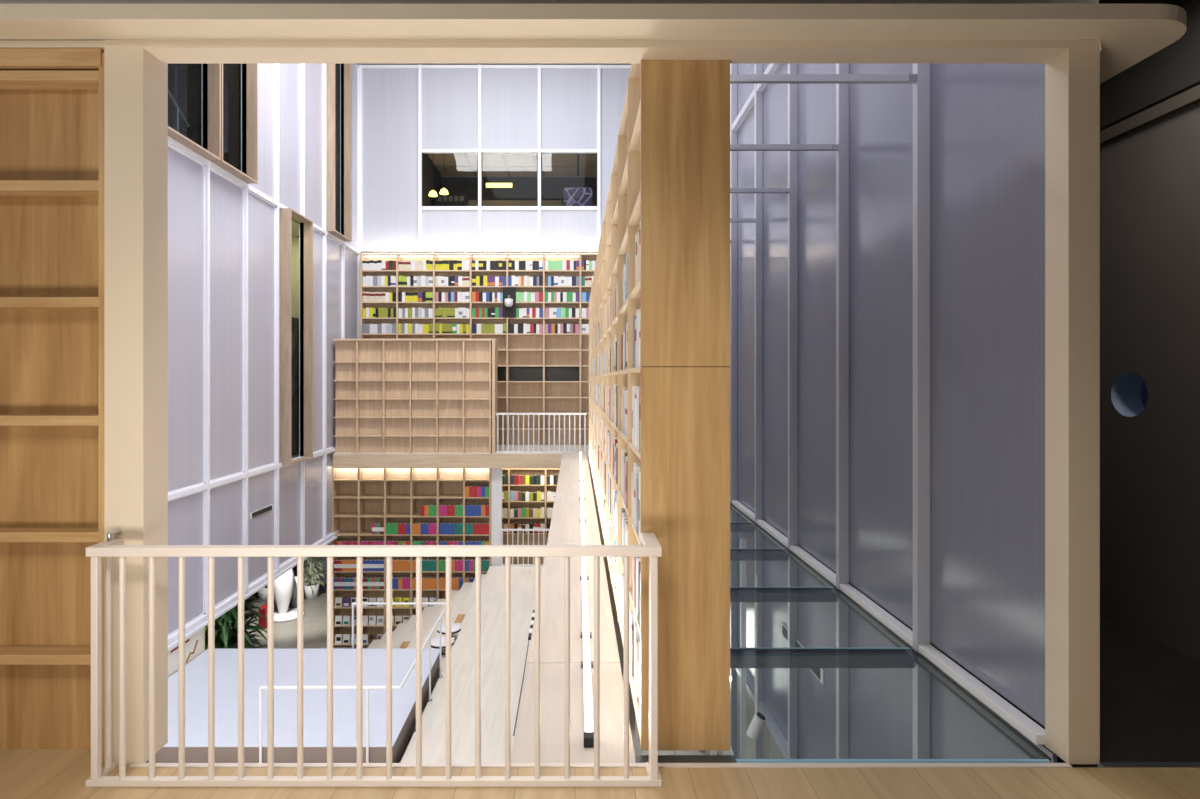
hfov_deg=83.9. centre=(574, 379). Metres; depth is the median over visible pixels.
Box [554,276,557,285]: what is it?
book
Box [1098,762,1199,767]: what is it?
threshold
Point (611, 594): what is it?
wall
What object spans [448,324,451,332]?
book
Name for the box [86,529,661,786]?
guard railing
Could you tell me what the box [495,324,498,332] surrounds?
book
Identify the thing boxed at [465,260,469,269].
book
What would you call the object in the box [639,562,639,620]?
book
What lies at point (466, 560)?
book
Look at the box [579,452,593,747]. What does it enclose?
tube
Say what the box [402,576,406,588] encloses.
book
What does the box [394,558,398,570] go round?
book
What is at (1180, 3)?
ceiling
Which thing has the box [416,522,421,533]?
book
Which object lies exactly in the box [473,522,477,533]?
book
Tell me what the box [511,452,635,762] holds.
ledge
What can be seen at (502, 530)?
guard railing
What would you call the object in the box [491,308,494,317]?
book
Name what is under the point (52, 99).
bookcase
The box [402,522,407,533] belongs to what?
book
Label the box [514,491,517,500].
book
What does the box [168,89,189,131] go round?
handrail
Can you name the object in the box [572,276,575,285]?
book
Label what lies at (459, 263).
book
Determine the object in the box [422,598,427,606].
magazine
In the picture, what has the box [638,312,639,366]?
book
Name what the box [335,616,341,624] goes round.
magazine
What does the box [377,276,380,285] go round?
book
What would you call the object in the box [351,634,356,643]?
magazine
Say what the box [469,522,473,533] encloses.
book
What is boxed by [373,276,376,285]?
book
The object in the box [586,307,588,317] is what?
book
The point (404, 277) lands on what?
book
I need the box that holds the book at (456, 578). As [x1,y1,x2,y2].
[455,576,459,588]
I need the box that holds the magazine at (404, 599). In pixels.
[403,598,409,606]
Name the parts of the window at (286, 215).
sill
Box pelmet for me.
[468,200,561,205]
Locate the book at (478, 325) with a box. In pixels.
[477,324,480,332]
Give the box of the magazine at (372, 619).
[369,616,375,624]
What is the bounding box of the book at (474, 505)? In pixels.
[473,504,477,515]
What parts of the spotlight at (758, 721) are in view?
stem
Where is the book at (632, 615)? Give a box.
[630,610,634,665]
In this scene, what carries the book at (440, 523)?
on the bookcase at (361, 497)
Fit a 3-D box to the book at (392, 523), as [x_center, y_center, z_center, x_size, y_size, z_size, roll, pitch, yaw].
[-4.270,3.495,15.662,0.093,0.245,0.200,0,0,0]
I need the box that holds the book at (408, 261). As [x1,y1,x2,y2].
[407,260,410,269]
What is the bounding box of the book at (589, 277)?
[588,276,591,285]
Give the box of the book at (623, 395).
[623,395,624,434]
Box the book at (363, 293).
[362,292,365,301]
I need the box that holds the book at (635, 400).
[634,399,636,447]
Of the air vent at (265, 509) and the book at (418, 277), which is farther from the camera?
the book at (418, 277)
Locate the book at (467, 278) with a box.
[465,276,469,285]
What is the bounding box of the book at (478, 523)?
[477,522,481,533]
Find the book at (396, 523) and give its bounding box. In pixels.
[394,522,399,533]
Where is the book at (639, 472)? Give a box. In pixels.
[638,472,639,539]
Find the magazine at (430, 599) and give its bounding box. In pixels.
[429,598,435,606]
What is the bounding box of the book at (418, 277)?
[417,276,420,285]
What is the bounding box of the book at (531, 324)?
[530,323,533,332]
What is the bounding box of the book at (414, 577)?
[412,576,415,588]
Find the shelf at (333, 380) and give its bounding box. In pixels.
[333,380,491,380]
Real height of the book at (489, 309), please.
0.250 m
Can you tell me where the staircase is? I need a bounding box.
[367,566,542,762]
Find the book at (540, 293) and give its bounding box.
[539,292,542,301]
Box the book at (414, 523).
[412,522,417,533]
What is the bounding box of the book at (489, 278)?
[487,276,491,285]
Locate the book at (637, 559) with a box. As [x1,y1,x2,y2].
[636,558,639,617]
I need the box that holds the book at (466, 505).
[465,504,469,515]
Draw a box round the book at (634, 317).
[633,316,635,367]
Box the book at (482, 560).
[481,558,485,570]
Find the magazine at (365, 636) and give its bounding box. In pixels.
[363,634,367,643]
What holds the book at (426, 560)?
on the bookcase at (361, 497)
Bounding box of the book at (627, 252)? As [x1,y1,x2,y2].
[626,252,627,298]
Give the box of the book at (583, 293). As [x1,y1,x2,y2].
[582,292,585,301]
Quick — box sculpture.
[274,569,304,621]
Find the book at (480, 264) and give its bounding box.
[478,261,482,269]
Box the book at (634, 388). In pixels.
[632,386,639,445]
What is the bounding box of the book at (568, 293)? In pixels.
[567,292,569,301]
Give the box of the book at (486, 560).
[485,558,488,570]
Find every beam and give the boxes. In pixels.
[0,40,103,49]
[143,40,1068,63]
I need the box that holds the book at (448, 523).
[447,522,451,533]
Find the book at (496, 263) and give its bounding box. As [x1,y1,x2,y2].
[494,261,498,269]
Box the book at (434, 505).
[433,504,436,515]
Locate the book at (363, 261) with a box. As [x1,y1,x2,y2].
[362,260,365,269]
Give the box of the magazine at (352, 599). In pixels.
[351,598,356,606]
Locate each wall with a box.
[0,0,1098,3]
[168,64,298,457]
[168,64,360,650]
[168,627,204,676]
[335,64,339,232]
[360,65,630,251]
[361,252,617,616]
[423,154,595,205]
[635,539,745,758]
[717,64,1056,762]
[718,673,787,758]
[1100,0,1199,660]
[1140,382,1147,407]
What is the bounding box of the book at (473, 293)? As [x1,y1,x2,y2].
[472,292,475,301]
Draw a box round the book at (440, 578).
[439,576,443,588]
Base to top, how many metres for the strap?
0.020 m
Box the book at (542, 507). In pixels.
[541,506,544,516]
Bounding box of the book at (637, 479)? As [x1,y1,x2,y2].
[637,479,637,533]
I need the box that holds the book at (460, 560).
[459,558,462,570]
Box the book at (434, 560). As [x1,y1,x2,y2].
[433,558,436,570]
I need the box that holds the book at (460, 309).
[459,308,461,317]
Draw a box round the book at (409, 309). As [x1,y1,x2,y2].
[408,308,411,317]
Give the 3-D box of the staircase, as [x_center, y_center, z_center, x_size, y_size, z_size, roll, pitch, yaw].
[-2.670,5.285,9.180,5.860,1.930,12.540,0,0,0]
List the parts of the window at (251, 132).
sill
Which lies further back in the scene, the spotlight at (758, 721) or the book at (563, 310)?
the book at (563, 310)
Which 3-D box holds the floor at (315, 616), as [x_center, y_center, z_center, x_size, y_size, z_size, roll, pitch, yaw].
[-5.250,6.350,13.950,15.500,0.200,22.100,0,0,0]
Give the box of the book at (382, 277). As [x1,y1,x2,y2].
[381,276,384,285]
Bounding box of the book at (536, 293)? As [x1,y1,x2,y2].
[535,292,538,301]
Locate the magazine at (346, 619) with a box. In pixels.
[343,616,349,624]
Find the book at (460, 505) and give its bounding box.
[459,504,462,515]
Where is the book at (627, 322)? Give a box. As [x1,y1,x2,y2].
[626,322,627,368]
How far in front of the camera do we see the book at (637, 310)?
3.24 m
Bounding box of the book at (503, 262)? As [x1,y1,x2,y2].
[502,261,505,269]
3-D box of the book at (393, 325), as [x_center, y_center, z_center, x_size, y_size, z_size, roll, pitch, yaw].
[-4.649,-1.310,17.216,0.103,0.257,0.190,0,0,0]
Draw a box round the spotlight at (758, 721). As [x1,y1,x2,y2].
[746,575,765,739]
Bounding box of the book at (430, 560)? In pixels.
[429,558,433,570]
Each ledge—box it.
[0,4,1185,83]
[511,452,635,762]
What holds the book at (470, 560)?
on the bookcase at (361, 497)
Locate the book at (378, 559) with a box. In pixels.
[376,558,380,570]
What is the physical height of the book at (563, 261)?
0.249 m
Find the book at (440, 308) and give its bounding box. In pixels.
[438,307,442,317]
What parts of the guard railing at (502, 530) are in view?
rail, rail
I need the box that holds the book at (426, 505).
[425,504,429,515]
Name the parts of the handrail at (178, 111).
post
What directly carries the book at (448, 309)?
on the bookcase at (543, 372)
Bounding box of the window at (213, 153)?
[168,64,220,160]
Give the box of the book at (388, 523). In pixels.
[386,522,391,533]
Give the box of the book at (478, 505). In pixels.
[477,504,481,515]
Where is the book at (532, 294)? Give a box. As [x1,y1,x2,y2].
[531,293,534,301]
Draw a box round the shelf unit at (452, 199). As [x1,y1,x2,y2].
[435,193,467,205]
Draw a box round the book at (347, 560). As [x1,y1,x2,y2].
[346,558,352,570]
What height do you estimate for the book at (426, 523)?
0.245 m
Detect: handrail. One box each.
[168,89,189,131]
[259,602,445,762]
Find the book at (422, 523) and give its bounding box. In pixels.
[421,522,425,533]
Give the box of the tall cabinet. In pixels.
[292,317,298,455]
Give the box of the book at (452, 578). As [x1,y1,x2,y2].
[451,576,455,588]
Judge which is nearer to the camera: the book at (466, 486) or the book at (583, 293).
the book at (466, 486)
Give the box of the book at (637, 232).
[635,232,638,284]
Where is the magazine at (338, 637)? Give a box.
[335,634,341,643]
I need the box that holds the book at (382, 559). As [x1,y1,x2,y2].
[380,558,383,570]
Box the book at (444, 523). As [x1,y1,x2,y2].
[443,522,447,533]
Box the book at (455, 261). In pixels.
[454,260,457,269]
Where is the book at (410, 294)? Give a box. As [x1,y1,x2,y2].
[408,292,412,301]
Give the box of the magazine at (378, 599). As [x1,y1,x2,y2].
[377,598,383,606]
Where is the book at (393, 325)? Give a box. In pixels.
[392,324,395,332]
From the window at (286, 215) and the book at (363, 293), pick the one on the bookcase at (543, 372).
the book at (363, 293)
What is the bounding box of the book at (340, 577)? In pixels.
[338,576,342,588]
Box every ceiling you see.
[357,64,630,64]
[427,154,595,176]
[1099,0,1191,6]
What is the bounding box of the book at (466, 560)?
[465,558,469,570]
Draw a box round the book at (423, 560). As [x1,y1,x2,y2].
[422,558,425,570]
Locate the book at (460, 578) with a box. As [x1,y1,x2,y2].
[459,576,462,588]
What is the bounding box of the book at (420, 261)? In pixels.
[419,260,422,269]
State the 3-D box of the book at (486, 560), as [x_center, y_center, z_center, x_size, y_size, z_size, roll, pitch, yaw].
[-2.050,4.353,15.662,0.092,0.245,0.200,0,0,0]
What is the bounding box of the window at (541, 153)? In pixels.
[541,153,596,205]
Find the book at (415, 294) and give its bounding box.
[413,292,417,301]
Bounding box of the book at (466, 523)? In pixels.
[465,522,469,533]
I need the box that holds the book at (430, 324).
[429,323,432,332]
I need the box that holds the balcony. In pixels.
[333,445,591,473]
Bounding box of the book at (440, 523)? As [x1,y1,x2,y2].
[439,522,443,533]
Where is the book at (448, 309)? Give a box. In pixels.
[447,308,450,317]
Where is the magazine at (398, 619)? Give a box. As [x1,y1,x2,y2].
[395,616,401,624]
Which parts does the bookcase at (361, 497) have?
header panel, panel, shelf, shelf, header panel, panel, shelf, shelf, header panel, panel, shelf, shelf, shelf, shelf, shelf, header panel, panel, header panel, panel, header panel, panel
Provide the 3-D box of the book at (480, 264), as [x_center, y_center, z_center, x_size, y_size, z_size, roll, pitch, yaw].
[-2.420,-2.930,17.214,0.116,0.242,0.192,0,0,0]
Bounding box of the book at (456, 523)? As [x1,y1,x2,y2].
[455,522,459,533]
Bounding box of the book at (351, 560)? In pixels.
[350,559,354,570]
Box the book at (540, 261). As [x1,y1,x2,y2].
[539,260,542,269]
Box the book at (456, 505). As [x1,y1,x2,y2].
[455,504,459,515]
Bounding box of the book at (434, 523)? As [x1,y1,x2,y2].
[433,522,436,533]
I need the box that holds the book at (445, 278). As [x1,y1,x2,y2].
[444,277,447,285]
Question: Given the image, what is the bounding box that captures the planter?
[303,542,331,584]
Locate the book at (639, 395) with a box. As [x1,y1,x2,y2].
[639,395,639,452]
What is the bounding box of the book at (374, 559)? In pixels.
[372,558,376,570]
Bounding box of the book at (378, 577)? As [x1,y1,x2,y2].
[376,576,380,588]
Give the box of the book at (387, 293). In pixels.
[386,292,389,301]
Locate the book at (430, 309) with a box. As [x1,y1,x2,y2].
[429,308,432,317]
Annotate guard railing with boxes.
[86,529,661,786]
[496,413,586,452]
[501,529,549,565]
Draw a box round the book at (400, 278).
[398,276,402,285]
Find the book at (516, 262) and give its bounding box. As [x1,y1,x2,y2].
[515,261,518,269]
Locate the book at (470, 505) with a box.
[469,504,473,515]
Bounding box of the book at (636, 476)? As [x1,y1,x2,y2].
[635,475,638,531]
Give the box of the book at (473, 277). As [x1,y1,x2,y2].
[472,276,475,285]
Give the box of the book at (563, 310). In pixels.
[561,308,565,317]
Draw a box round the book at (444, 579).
[443,576,445,588]
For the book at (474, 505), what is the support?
on the bookcase at (361, 497)
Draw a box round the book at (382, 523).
[380,522,383,533]
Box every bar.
[486,183,511,187]
[730,74,916,83]
[730,144,838,150]
[730,188,789,192]
[730,218,755,222]
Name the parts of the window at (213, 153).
sill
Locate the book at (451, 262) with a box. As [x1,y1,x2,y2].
[449,260,453,269]
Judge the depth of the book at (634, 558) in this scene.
3.38 m
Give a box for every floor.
[0,503,1199,798]
[205,565,718,762]
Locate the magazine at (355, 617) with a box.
[351,616,356,624]
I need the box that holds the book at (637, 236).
[636,234,639,283]
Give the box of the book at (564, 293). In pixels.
[563,292,566,301]
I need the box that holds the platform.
[145,649,439,762]
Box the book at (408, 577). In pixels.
[406,576,409,588]
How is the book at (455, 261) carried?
on the bookcase at (543, 372)
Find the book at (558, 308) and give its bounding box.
[557,307,560,317]
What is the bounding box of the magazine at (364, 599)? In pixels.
[363,598,367,606]
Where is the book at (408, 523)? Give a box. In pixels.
[406,522,409,533]
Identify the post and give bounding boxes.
[104,40,167,763]
[1045,40,1099,763]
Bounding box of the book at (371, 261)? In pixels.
[370,260,374,269]
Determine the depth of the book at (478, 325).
17.12 m
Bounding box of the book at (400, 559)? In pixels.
[398,558,402,570]
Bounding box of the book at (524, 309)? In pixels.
[523,308,526,317]
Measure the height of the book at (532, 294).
0.237 m
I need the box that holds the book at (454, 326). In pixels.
[452,324,456,332]
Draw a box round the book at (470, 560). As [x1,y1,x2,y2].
[469,558,473,570]
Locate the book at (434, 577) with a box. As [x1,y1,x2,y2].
[433,576,436,588]
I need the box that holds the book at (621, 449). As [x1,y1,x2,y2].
[621,449,627,493]
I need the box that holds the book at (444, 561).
[443,558,445,570]
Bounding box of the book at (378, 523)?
[376,522,381,533]
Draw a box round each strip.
[128,763,1071,767]
[362,253,596,253]
[636,755,735,762]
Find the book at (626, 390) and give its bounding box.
[626,390,627,438]
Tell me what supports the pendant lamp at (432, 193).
hanging from the ceiling at (447, 165)
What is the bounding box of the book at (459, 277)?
[458,276,462,285]
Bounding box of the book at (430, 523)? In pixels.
[429,522,433,533]
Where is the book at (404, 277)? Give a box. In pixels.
[403,276,406,285]
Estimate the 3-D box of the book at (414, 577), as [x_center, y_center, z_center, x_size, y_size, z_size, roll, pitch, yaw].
[-3.748,4.773,15.662,0.093,0.245,0.200,0,0,0]
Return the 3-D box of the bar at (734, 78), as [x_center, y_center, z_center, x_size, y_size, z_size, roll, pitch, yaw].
[1.335,-1.772,4.049,1.469,0.155,0.042,0,0,0]
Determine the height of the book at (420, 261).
0.249 m
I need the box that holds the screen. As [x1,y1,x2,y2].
[562,186,593,205]
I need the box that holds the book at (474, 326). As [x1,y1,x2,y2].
[472,324,476,332]
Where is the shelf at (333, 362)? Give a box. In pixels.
[333,362,491,362]
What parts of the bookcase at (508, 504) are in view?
door, panel, shelf, shelf, door, shelf, panel, shelf, shelf, panel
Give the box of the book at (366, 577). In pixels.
[364,576,368,588]
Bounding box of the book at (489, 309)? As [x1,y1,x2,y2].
[488,308,490,317]
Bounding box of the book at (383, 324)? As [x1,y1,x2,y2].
[382,323,385,332]
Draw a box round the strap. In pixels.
[528,606,534,639]
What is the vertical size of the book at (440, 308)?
0.261 m
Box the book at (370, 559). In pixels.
[368,558,372,570]
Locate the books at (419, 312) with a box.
[334,260,627,620]
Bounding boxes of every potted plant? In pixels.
[205,593,266,649]
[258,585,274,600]
[303,557,326,599]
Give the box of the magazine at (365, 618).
[363,616,367,624]
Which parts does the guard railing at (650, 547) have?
post, rail, rail, post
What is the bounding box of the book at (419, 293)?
[418,292,421,301]
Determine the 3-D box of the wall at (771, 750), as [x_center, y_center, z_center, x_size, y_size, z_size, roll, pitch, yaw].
[2.450,4.950,10.150,0.100,2.600,14.500,0,0,0]
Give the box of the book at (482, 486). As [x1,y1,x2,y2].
[481,485,484,496]
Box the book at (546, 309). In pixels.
[545,308,548,317]
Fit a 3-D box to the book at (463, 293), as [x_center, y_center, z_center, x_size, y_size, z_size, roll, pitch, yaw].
[-2.866,-2.120,17.217,0.096,0.249,0.190,0,0,0]
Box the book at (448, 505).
[447,504,451,515]
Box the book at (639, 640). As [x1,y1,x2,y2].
[639,640,639,702]
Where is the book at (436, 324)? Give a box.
[435,323,439,332]
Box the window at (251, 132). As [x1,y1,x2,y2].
[211,64,257,183]
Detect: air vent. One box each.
[250,504,272,518]
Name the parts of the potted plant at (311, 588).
stem, pot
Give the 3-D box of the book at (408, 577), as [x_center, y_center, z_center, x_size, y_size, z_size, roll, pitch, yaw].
[-3.893,4.773,15.662,0.093,0.245,0.200,0,0,0]
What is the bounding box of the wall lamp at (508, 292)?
[503,287,514,316]
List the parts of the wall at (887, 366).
rail, rail, rail, panel, panel, panel, panel, rail, rail, rail, panel, panel, rail, panel, panel, rail, panel, panel, rail, panel, panel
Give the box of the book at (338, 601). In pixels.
[335,598,341,606]
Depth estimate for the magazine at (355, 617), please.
15.60 m
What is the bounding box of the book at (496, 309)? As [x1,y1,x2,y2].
[495,308,498,317]
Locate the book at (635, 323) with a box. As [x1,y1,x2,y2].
[635,323,635,366]
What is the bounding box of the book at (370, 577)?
[368,576,372,588]
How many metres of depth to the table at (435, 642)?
10.94 m
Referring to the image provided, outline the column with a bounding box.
[491,468,501,565]
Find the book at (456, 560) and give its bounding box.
[455,558,459,570]
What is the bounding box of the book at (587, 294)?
[586,293,589,301]
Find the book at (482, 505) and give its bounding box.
[481,504,485,515]
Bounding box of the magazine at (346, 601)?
[343,598,349,606]
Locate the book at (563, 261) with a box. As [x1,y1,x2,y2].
[562,260,565,269]
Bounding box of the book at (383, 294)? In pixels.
[381,292,385,301]
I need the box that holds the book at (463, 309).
[462,308,466,317]
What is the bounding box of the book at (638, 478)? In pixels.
[638,478,638,534]
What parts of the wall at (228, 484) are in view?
panel, panel, rail, rail, rail, panel, panel, rail, rail, rail, sill, panel, panel, panel, rail, rail, rail, rail, panel, panel, rail, panel, panel, panel, rail, rail, rail, rail, panel, rail, panel, rail, panel, panel, rail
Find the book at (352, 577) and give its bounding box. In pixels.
[350,576,354,588]
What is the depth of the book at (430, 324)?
17.12 m
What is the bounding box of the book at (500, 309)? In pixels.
[499,308,502,317]
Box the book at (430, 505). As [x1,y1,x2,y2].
[429,504,433,515]
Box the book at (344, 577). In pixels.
[342,576,346,588]
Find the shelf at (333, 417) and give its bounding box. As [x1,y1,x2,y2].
[333,417,491,417]
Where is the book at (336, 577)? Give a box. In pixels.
[334,576,338,588]
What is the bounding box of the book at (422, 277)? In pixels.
[421,276,424,285]
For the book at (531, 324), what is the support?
on the bookcase at (543, 372)
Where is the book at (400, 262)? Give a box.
[398,260,402,269]
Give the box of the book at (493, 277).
[492,276,495,285]
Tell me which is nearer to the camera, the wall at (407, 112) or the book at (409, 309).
the book at (409, 309)
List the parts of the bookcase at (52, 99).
shelf, shelf, shelf, shelf, shelf, shelf, rail, panel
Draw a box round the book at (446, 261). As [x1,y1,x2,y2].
[445,260,448,269]
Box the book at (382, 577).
[380,576,383,588]
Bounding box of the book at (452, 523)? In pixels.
[451,522,455,533]
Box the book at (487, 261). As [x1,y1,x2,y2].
[486,260,489,269]
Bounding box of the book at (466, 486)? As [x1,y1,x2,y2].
[465,485,468,496]
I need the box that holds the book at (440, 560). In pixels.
[439,558,443,570]
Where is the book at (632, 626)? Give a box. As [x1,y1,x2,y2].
[631,625,633,675]
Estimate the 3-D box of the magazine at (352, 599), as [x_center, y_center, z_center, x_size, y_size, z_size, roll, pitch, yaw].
[-5.166,5.213,15.604,0.155,0.208,0.047,0,0,0]
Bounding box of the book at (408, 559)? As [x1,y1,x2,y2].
[406,558,409,570]
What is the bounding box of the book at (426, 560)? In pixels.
[425,558,429,570]
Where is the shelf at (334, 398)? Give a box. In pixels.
[333,398,491,399]
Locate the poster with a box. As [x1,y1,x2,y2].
[168,628,202,675]
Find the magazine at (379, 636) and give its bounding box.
[377,634,383,639]
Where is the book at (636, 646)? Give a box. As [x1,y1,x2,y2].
[635,645,638,697]
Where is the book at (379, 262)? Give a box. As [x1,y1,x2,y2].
[377,260,381,269]
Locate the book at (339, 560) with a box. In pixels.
[338,558,344,570]
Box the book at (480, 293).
[479,292,482,301]
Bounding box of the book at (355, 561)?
[354,558,356,570]
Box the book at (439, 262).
[438,261,441,269]
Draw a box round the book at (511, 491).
[510,490,514,500]
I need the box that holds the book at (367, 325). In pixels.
[366,324,369,332]
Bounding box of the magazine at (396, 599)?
[395,598,401,606]
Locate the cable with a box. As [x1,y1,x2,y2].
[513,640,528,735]
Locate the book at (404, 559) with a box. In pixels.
[402,558,406,570]
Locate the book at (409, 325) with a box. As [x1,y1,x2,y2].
[408,324,411,332]
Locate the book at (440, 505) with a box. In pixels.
[439,504,443,515]
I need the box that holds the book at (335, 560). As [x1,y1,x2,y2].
[334,558,340,570]
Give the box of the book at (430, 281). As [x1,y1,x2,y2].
[428,277,432,285]
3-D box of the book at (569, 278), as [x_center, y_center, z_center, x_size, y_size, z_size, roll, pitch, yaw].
[-0.136,-2.521,17.224,0.108,0.237,0.190,0,0,0]
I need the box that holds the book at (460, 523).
[459,522,462,533]
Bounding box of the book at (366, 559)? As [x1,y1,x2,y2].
[364,558,368,570]
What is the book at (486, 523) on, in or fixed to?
on the bookcase at (361, 497)
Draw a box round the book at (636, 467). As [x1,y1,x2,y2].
[634,465,639,526]
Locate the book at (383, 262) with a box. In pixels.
[382,261,385,269]
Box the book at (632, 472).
[631,471,633,522]
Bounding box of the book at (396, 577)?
[394,576,398,588]
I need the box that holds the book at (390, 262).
[389,261,392,269]
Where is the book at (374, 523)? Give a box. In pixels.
[372,522,377,533]
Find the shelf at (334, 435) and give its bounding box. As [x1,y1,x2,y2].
[333,435,491,436]
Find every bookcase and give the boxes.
[0,48,103,761]
[332,468,490,646]
[333,339,497,452]
[360,254,596,445]
[502,468,559,563]
[589,60,729,749]
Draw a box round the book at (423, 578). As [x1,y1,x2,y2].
[422,576,424,588]
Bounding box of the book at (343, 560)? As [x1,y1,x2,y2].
[342,558,348,570]
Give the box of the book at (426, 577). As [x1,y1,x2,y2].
[425,576,428,588]
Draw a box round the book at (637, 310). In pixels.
[636,309,639,366]
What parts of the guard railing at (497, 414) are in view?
rail, rail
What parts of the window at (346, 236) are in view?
sill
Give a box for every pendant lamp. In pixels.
[428,190,436,196]
[440,188,447,194]
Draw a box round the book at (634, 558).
[633,557,635,606]
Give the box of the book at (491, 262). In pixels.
[490,261,493,269]
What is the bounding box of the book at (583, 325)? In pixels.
[582,324,585,332]
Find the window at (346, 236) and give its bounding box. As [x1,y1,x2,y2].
[327,64,351,241]
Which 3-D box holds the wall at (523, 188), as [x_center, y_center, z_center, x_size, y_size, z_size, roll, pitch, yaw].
[-1.600,-5.200,19.755,5.800,3.100,4.490,0,0,0]
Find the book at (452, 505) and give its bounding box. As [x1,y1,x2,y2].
[451,504,455,515]
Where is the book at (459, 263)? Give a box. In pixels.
[457,261,461,269]
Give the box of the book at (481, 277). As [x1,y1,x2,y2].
[480,276,482,285]
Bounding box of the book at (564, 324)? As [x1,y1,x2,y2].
[563,323,566,332]
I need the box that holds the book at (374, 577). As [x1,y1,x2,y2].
[372,576,376,588]
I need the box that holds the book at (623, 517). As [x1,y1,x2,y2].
[623,517,627,544]
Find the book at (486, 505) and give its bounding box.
[485,504,488,515]
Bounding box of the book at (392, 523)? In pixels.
[390,522,395,533]
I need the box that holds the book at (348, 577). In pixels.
[346,576,350,588]
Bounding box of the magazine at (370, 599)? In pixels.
[369,598,375,606]
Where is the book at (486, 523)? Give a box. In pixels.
[485,522,488,533]
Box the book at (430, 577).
[429,576,432,588]
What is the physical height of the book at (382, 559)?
0.245 m
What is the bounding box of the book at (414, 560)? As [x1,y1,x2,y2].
[412,558,415,570]
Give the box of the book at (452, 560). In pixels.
[451,558,455,570]
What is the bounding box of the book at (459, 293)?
[458,292,461,301]
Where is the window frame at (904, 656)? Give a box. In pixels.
[730,503,1051,762]
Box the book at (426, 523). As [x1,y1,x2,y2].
[425,522,429,533]
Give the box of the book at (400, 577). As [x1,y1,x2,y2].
[398,576,402,588]
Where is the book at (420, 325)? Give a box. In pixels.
[419,324,422,332]
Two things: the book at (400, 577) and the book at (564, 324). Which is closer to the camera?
the book at (400, 577)
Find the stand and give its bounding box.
[259,604,266,627]
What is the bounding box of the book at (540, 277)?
[539,276,542,285]
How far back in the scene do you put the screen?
19.99 m
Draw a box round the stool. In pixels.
[291,576,296,606]
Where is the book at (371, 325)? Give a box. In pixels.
[370,324,373,332]
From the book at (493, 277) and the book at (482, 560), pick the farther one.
the book at (493, 277)
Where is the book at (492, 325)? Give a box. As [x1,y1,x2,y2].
[491,324,494,332]
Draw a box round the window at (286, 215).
[279,208,312,464]
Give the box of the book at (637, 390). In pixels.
[637,390,638,450]
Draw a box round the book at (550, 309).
[549,308,552,317]
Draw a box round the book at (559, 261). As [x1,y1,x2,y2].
[558,260,561,269]
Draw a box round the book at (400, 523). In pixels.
[398,522,403,533]
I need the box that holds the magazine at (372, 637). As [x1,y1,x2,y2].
[369,634,375,643]
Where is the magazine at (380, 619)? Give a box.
[377,616,383,624]
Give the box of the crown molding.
[1100,85,1199,144]
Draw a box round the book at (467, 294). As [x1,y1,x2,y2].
[465,292,469,301]
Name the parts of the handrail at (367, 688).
post, rail, post, post, post, post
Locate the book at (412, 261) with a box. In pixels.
[411,260,414,269]
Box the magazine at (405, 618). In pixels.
[403,616,409,622]
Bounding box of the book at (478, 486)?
[477,485,480,496]
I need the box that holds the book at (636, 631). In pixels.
[634,624,639,681]
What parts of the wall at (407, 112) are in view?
rail, rail, panel, rail, rail, rail, panel, panel, rail, rail, rail, rail, rail, panel, panel, rail, rail, rail, rail, panel, panel, panel, rail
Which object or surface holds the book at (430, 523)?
on the bookcase at (361, 497)
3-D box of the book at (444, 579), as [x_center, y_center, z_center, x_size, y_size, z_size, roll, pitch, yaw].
[-3.039,4.773,15.662,0.092,0.245,0.200,0,0,0]
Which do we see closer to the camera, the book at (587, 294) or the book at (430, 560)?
the book at (430, 560)
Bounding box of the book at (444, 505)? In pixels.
[443,504,447,515]
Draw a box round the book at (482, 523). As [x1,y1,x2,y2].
[481,522,485,533]
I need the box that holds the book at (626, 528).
[625,527,627,544]
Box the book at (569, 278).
[568,277,571,285]
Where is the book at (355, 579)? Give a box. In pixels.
[354,576,356,588]
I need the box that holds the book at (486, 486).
[485,485,488,496]
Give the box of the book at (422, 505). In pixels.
[421,504,425,515]
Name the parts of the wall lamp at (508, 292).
lamp shade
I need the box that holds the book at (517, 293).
[516,292,519,301]
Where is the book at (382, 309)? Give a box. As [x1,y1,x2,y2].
[381,308,384,317]
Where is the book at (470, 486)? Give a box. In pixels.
[469,485,472,496]
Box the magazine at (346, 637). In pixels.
[343,634,349,643]
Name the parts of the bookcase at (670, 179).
shelf, shelf, shelf, shelf, shelf, shelf, shelf, shelf, shelf, panel, panel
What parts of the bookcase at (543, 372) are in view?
panel, panel, panel, light strip, shelf, shelf, shelf, shelf, shelf, shelf, panel, panel, panel, panel, slot glass, shelf, shelf, shelf, shelf, shelf, shelf, panel, panel, panel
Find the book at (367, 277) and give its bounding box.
[366,276,369,285]
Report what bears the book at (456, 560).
on the bookcase at (361, 497)
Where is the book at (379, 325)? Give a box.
[378,324,381,332]
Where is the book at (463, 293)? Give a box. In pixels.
[462,292,464,301]
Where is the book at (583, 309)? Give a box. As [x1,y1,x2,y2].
[582,308,585,317]
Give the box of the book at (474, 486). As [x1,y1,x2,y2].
[473,485,476,496]
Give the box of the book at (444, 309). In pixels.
[443,308,446,317]
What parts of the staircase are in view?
floor box lid, floor box lid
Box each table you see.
[431,636,453,655]
[437,623,460,639]
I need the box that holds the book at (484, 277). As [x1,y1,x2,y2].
[483,276,486,285]
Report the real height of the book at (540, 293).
0.253 m

